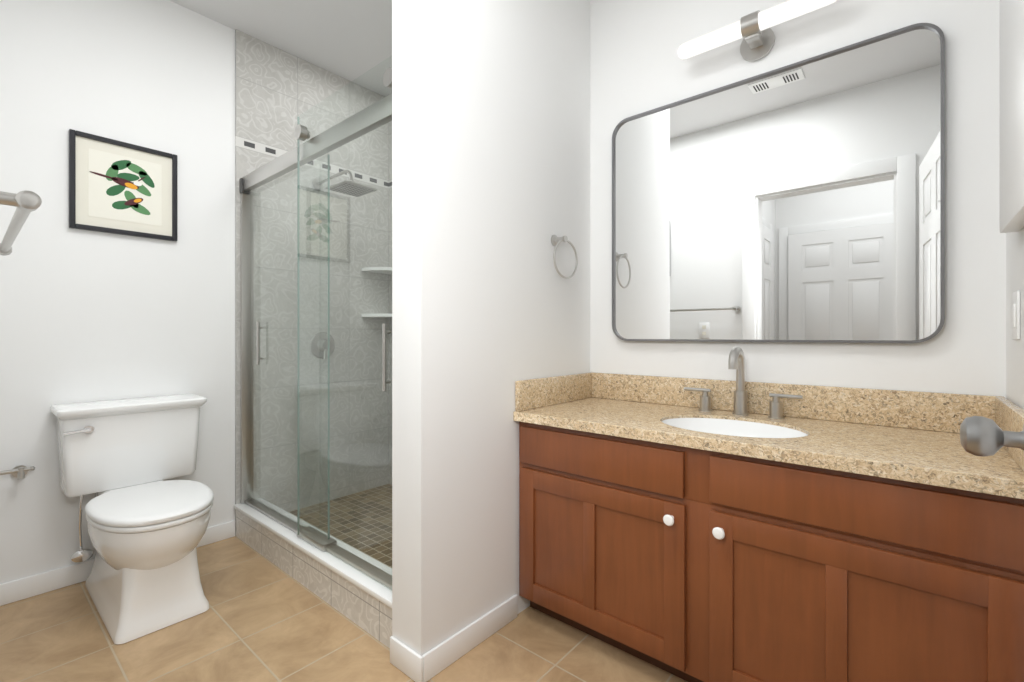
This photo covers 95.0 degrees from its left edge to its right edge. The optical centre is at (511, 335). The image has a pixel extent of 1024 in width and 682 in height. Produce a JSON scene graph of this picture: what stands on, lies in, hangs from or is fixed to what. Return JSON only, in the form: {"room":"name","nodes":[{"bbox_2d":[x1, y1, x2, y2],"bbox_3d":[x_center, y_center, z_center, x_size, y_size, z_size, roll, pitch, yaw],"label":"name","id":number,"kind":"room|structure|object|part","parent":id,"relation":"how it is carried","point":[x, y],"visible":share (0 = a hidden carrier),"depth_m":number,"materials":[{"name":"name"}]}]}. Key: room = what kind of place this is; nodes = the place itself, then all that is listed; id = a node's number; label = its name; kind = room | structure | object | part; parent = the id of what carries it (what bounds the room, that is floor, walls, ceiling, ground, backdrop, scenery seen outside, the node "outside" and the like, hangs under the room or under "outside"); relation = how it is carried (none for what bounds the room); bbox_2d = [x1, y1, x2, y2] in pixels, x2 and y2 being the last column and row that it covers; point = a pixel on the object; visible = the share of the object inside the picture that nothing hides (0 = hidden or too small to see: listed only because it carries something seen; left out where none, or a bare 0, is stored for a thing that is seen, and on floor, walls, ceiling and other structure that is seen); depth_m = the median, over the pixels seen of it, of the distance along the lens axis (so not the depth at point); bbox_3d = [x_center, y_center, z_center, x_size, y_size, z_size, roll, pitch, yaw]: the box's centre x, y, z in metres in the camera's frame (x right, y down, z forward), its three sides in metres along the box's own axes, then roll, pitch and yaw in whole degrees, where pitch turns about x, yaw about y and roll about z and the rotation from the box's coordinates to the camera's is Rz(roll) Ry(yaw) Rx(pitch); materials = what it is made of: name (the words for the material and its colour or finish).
{"room":"bathroom","nodes":[
{"label":"bathroom","id":0,"kind":"room"},
{"bbox_2d":[0,0,234,583],"bbox_3d":[-1.527,-0.280,2.541,0.120,2.700,2.190,0,0,40],"label":"wall","id":1,"kind":"structure","parent":0,"point":[89,316],"depth_m":2.10,"materials":[{"name":"white paint"}]},
{"bbox_2d":[0,465,34,478],"bbox_3d":[-2.002,0.548,1.825,0.084,0.052,0.204,0,0,40],"label":"paper holder","id":2,"kind":"object","parent":1,"relation":"attached to","point":[19,472],"visible":1,"depth_m":1.85,"materials":[{"name":"silver metal"}]},
{"bbox_2d":[0,520,234,605],"bbox_3d":[-1.791,1.028,2.129,0.012,0.085,0.978,0,0,40],"label":"baseboard","id":3,"kind":"structure","parent":1,"relation":"attached to","point":[31,586],"depth_m":1.98,"materials":[{"name":"white"}]},
{"bbox_2d":[69,129,176,240],"bbox_3d":[-1.766,-0.670,2.151,0.022,0.420,0.387,0,0,40],"label":"framed art","id":4,"kind":"object","parent":1,"relation":"attached to","point":[120,187],"visible":1,"depth_m":2.13,"materials":[{"name":"black"}]},
{"bbox_2d":[235,29,388,535],"bbox_3d":[-1.160,-0.280,2.871,0.012,2.700,0.970,0,0,40],"label":"tiled wall","id":5,"kind":"structure","parent":1,"relation":"attached to","point":[278,91],"depth_m":2.80,"materials":[{"name":"white tile"}]},
{"bbox_2d":[310,332,334,359],"bbox_3d":[-1.135,0.063,2.843,0.062,0.166,0.160,0,0,40],"label":"shower valve","id":6,"kind":"object","parent":5,"relation":"attached to","point":[321,343],"depth_m":2.83,"materials":[{"name":"silver metal"}]},
{"bbox_2d":[313,170,376,196],"bbox_3d":[-0.994,-0.874,2.684,0.482,0.146,0.200,0,0,40],"label":"shower head","id":7,"kind":"object","parent":5,"relation":"attached to","point":[348,190],"depth_m":2.60},
{"bbox_2d":[170,0,391,95],"bbox_3d":[-0.609,-1.680,0.827,3.740,0.100,3.610,0,0,40],"label":"ceiling","id":8,"kind":"structure","parent":0,"point":[350,40],"depth_m":2.49,"materials":[{"name":"white paint"}]},
{"bbox_2d":[0,536,687,681],"bbox_3d":[-0.609,1.120,0.827,3.740,0.100,3.610,0,0,40],"label":"floor","id":9,"kind":"structure","parent":0,"point":[262,619],"depth_m":1.61,"materials":[{"name":"tile"}]},
{"bbox_2d":[50,394,213,643],"bbox_3d":[-1.483,0.680,1.914,0.740,0.776,0.512,0,0,40],"label":"toilet","id":10,"kind":"object","parent":9,"relation":"on","point":[122,460],"visible":1,"depth_m":1.85,"materials":[{"name":"white ceramic"}]},
{"bbox_3d":[-1.409,0.658,1.843,0.535,0.048,0.384,0,0,40],"label":"seat","id":11,"kind":"part","parent":10,"relation":"part of","materials":[{"name":"white plastic"}]},
{"bbox_2d":[236,510,391,647],"bbox_3d":[-0.887,0.995,2.082,1.426,0.150,0.120,0,0,40],"label":"shower curb","id":12,"kind":"object","parent":9,"relation":"on","point":[366,612],"depth_m":1.90,"materials":[{"name":"tile"}]},
{"bbox_2d":[234,498,391,607],"bbox_3d":[-0.888,0.909,2.081,1.426,0.022,0.142,0,0,40],"label":"cap","id":13,"kind":"object","parent":12,"relation":"on","point":[377,590],"visible":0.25,"depth_m":1.92,"materials":[{"name":"white stone"}]},
{"bbox_2d":[239,58,391,588],"bbox_3d":[-0.904,-0.032,2.056,1.432,1.857,0.105,0,0,40],"label":"shower door","id":14,"kind":"structure","parent":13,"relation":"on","point":[370,118],"depth_m":2.04,"materials":[{"name":"clear glass"}]},
{"bbox_3d":[-1.095,0.053,2.266,0.826,1.646,0.008,0,0,40],"label":"glass","id":15,"kind":"part","parent":14,"relation":"part of","materials":[{"name":"clear glass"}]},
{"bbox_3d":[-0.658,-0.042,1.823,0.735,1.836,0.008,0,0,40],"label":"glass","id":16,"kind":"part","parent":14,"relation":"part of","materials":[{"name":"clear glass"}]},
{"bbox_2d":[288,484,391,567],"bbox_3d":[-0.577,1.045,2.446,1.426,0.050,0.838,0,0,40],"label":"pan","id":17,"kind":"object","parent":9,"relation":"on","point":[383,521],"depth_m":2.60,"materials":[{"name":"tile"}]},
{"bbox_2d":[513,419,1023,681],"bbox_3d":[0.695,0.696,1.546,1.348,0.745,0.578,0,0,40],"label":"bathroom vanity","id":18,"kind":"object","parent":9,"relation":"on","point":[740,529],"depth_m":1.24,"materials":[{"name":"brown wood"}]},
{"bbox_2d":[513,399,1023,490],"bbox_3d":[0.700,0.305,1.552,1.348,0.035,0.562,0,0,40],"label":"countertop","id":19,"kind":"structure","parent":18,"relation":"on","point":[871,446],"depth_m":1.30,"materials":[{"name":"beige stone"}]},
{"bbox_2d":[669,415,800,438],"bbox_3d":[0.698,0.384,1.506,0.432,0.172,0.333,0,0,40],"label":"sink","id":20,"kind":"object","parent":19,"relation":"in","point":[706,422],"depth_m":1.64,"materials":[{"name":"white ceramic"}]},
{"bbox_2d":[681,347,804,418],"bbox_3d":[0.803,0.164,1.684,0.400,0.247,0.139,0,0,40],"label":"faucet","id":21,"kind":"object","parent":19,"relation":"on","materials":[{"name":"silver metal"}]},
{"bbox_2d":[389,121,391,484],"bbox_3d":[-0.302,-0.280,2.770,1.426,2.700,0.012,0,0,40],"label":"tiled wall","id":22,"kind":"structure","parent":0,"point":[390,307],"depth_m":3.21,"materials":[{"name":"white tile"}]},
{"bbox_2d":[362,314,391,317],"bbox_3d":[-0.837,-0.129,3.079,0.210,0.022,0.210,0,0,40],"label":"corner shelf","id":23,"kind":"object","parent":22,"relation":"attached to","point":[374,315],"depth_m":3.03,"materials":[{"name":"white stone"}]},
{"bbox_2d":[362,267,391,273],"bbox_3d":[-0.837,-0.429,3.079,0.210,0.022,0.210,0,0,40],"label":"corner shelf","id":24,"kind":"object","parent":22,"relation":"attached to","point":[381,271],"depth_m":3.03,"materials":[{"name":"white stone"}]},
{"bbox_2d":[392,0,589,681],"bbox_3d":[-0.008,-0.280,1.871,0.162,2.700,1.000,0,0,40],"label":"wall","id":25,"kind":"structure","parent":0,"point":[490,152],"depth_m":1.62,"materials":[{"name":"white paint"}]},
{"bbox_2d":[390,636,422,681],"bbox_3d":[-0.336,1.028,1.486,0.161,0.085,0.012,0,0,40],"label":"baseboard","id":26,"kind":"structure","parent":25,"relation":"attached to","point":[406,660],"depth_m":1.47,"materials":[{"name":"white"}]},
{"bbox_2d":[515,372,592,410],"bbox_3d":[0.191,0.230,1.977,0.022,0.115,0.529,0,0,40],"label":"backsplash","id":27,"kind":"structure","parent":25,"relation":"attached to","point":[541,392],"depth_m":1.93,"materials":[{"name":"beige stone"}]},
{"bbox_2d":[551,235,577,278],"bbox_3d":[0.209,-0.330,1.972,0.062,0.188,0.165,0,0,40],"label":"towel ring","id":28,"kind":"object","parent":25,"relation":"attached to","point":[556,241],"visible":1,"depth_m":1.96,"materials":[{"name":"silver metal"}]},
{"bbox_2d":[590,0,1005,397],"bbox_3d":[0.359,-0.280,2.294,3.074,2.700,0.120,0,0,40],"label":"wall","id":29,"kind":"structure","parent":0,"point":[638,65],"depth_m":1.59,"materials":[{"name":"white paint"}]},
{"bbox_2d":[677,0,836,61],"bbox_3d":[0.872,-1.082,1.696,0.526,0.124,0.126,0,0,40],"label":"sconce","id":30,"kind":"object","parent":29,"relation":"attached to","point":[754,31],"visible":1,"depth_m":1.69,"materials":[{"name":"white glass"}]},
{"bbox_2d":[612,23,944,342],"bbox_3d":[0.873,-0.463,1.755,1.095,0.975,0.032,0,0,40],"label":"mirror","id":31,"kind":"object","parent":29,"relation":"attached to","point":[802,201],"visible":0.96,"depth_m":1.65,"materials":[{"name":"silver metal"}]},
{"bbox_2d":[593,372,992,430],"bbox_3d":[0.875,0.230,1.758,1.348,0.115,0.022,0,0,40],"label":"backsplash","id":32,"kind":"structure","parent":29,"relation":"attached to","point":[930,411],"depth_m":1.58,"materials":[{"name":"beige stone"}]},
{"bbox_2d":[1006,227,1023,408],"bbox_3d":[0.814,-0.280,0.548,0.120,2.700,1.950,0,0,40],"label":"wall","id":33,"kind":"structure","parent":0,"point":[1014,347],"depth_m":1.22,"materials":[{"name":"white paint"}]},
{"bbox_2d":[993,396,1023,470],"bbox_3d":[1.201,0.230,1.118,0.022,0.115,0.529,0,0,40],"label":"backsplash","id":34,"kind":"structure","parent":33,"relation":"attached to","point":[1007,415],"depth_m":1.12,"materials":[{"name":"beige stone"}]},
{"bbox_2d":[1000,0,1023,232],"bbox_3d":[1.065,-0.693,0.965,0.036,0.875,0.530,0,0,40],"label":"upper cabinet","id":35,"kind":"object","parent":33,"relation":"attached to","point":[1011,115],"visible":1,"depth_m":1.03,"materials":[{"name":"white"}]},
{"bbox_2d":[1012,291,1019,338],"bbox_3d":[1.270,-0.050,1.185,0.008,0.120,0.080,0,0,40],"label":"switch plate","id":36,"kind":"object","parent":33,"relation":"attached to","point":[1016,315],"visible":1,"depth_m":1.16,"materials":[{"name":"white plastic"}]},
{"bbox_3d":[0.473,0.043,0.399,0.800,2.030,0.035,0,0,-43],"label":"door leaf","id":37,"kind":"structure","parent":33,"relation":"in","visible":0},
{"bbox_2d":[960,416,1023,456],"bbox_3d":[0.685,0.145,0.664,0.074,0.066,0.066,0,0,40],"label":"door knob","id":38,"kind":"object","parent":37,"relation":"attached to","point":[982,436],"depth_m":0.66,"materials":[{"name":"grey metal"}]},
{"bbox_3d":[-1.441,-0.280,1.108,1.870,2.700,0.120,0,0,40],"label":"wall","id":39,"kind":"structure","parent":0,"visible":0},
{"bbox_2d":[0,190,41,255],"bbox_3d":[-0.973,-0.199,0.860,0.632,0.044,0.108,0,0,40],"label":"towel bar","id":40,"kind":"object","parent":39,"relation":"attached to","point":[26,203],"visible":1,"depth_m":0.70,"materials":[{"name":"silver metal"}]}
]}

